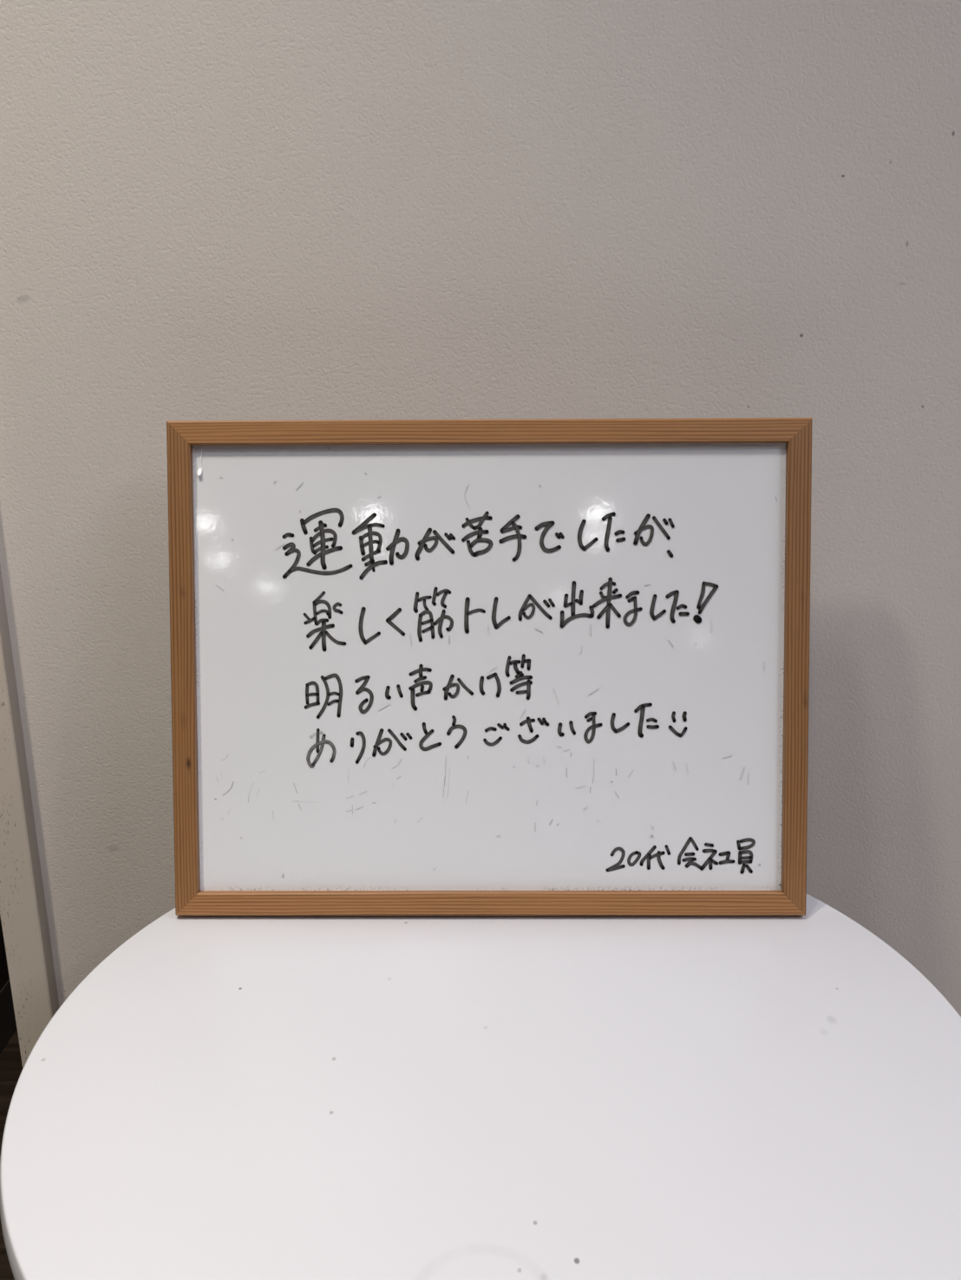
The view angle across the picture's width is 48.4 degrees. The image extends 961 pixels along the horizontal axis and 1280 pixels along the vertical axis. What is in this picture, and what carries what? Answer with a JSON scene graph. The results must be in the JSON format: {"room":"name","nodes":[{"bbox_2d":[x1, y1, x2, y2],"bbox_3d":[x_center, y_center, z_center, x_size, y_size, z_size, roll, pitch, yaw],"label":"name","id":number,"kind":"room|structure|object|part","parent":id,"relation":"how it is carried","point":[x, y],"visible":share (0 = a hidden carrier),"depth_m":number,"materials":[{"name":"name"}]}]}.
{"room":"fitness gym","nodes":[
{"label":"fitness gym","id":0,"kind":"room"},
{"bbox_2d":[0,915,9,991],"bbox_3d":[-0.826,-0.626,1.868,0.075,2.420,2.260,0,16,0],"label":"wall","id":1,"kind":"structure","parent":0,"point":[4,976],"depth_m":1.75,"materials":[{"name":"black"}]},
{"bbox_2d":[0,979,16,1052],"bbox_3d":[-0.782,0.473,2.249,0.004,0.095,2.140,0,16,0],"label":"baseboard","id":2,"kind":"structure","parent":1,"relation":"attached to","point":[8,1024],"depth_m":1.76,"materials":[{"name":"black"}]},
{"bbox_2d":[0,1028,22,1279],"bbox_3d":[0.011,1.911,-2.466,6.400,0.050,12.200,0,16,0],"label":"floor","id":3,"kind":"structure","parent":0,"point":[10,1060],"depth_m":1.66,"materials":[{"name":"brown wood"}]},
{"bbox_2d":[0,894,960,1279],"bbox_3d":[0.017,0.580,0.743,0.562,0.720,0.562,0,16,0],"label":"round table","id":4,"kind":"object","parent":3,"relation":"on","point":[218,1097],"visible":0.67,"depth_m":0.58,"materials":[{"name":"white plastic"}]},
{"bbox_2d":[166,417,812,915],"bbox_3d":[0.006,0.017,0.774,0.450,0.345,0.127,0,16,1],"label":"whiteboard","id":5,"kind":"object","parent":4,"relation":"on","point":[492,667],"visible":1,"depth_m":0.76,"materials":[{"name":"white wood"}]},
{"bbox_3d":[-0.210,0.022,0.761,0.017,0.351,0.016,0,3,1],"label":"frame rail","id":6,"kind":"part","parent":5,"relation":"part of","materials":[{"name":"brown wood"}]},
{"bbox_3d":[0.006,-0.146,0.750,0.450,0.017,0.016,0,3,1],"label":"frame rail","id":7,"kind":"part","parent":5,"relation":"part of","materials":[{"name":"brown wood"}]},
{"bbox_3d":[0.007,0.188,0.768,0.450,0.017,0.016,0,3,1],"label":"frame rail","id":8,"kind":"part","parent":5,"relation":"part of","materials":[{"name":"brown wood"}]},
{"bbox_3d":[0.223,0.021,0.757,0.017,0.351,0.016,0,3,1],"label":"frame rail","id":9,"kind":"part","parent":5,"relation":"part of","materials":[{"name":"brown wood"}]},
{"bbox_2d":[0,0,960,1016],"bbox_3d":[1.406,-0.338,0.831,3.584,2.420,0.100,0,16,0],"label":"wall","id":10,"kind":"structure","parent":0,"point":[211,210],"depth_m":0.80,"materials":[{"name":"paint"}]},
{"bbox_2d":[0,638,52,1068],"bbox_3d":[-0.403,-0.326,0.823,0.033,2.420,0.116,0,16,0],"label":"door frame","id":11,"kind":"structure","parent":10,"relation":"attached to","point":[18,908],"depth_m":0.92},
{"bbox_2d":[0,564,58,1017],"bbox_3d":[-0.387,-0.312,0.775,0.001,2.420,0.015,0,16,0],"label":"trim","id":12,"kind":"structure","parent":10,"relation":"attached to","point":[4,631],"depth_m":0.90,"materials":[{"name":"grey plastic"}]}
]}

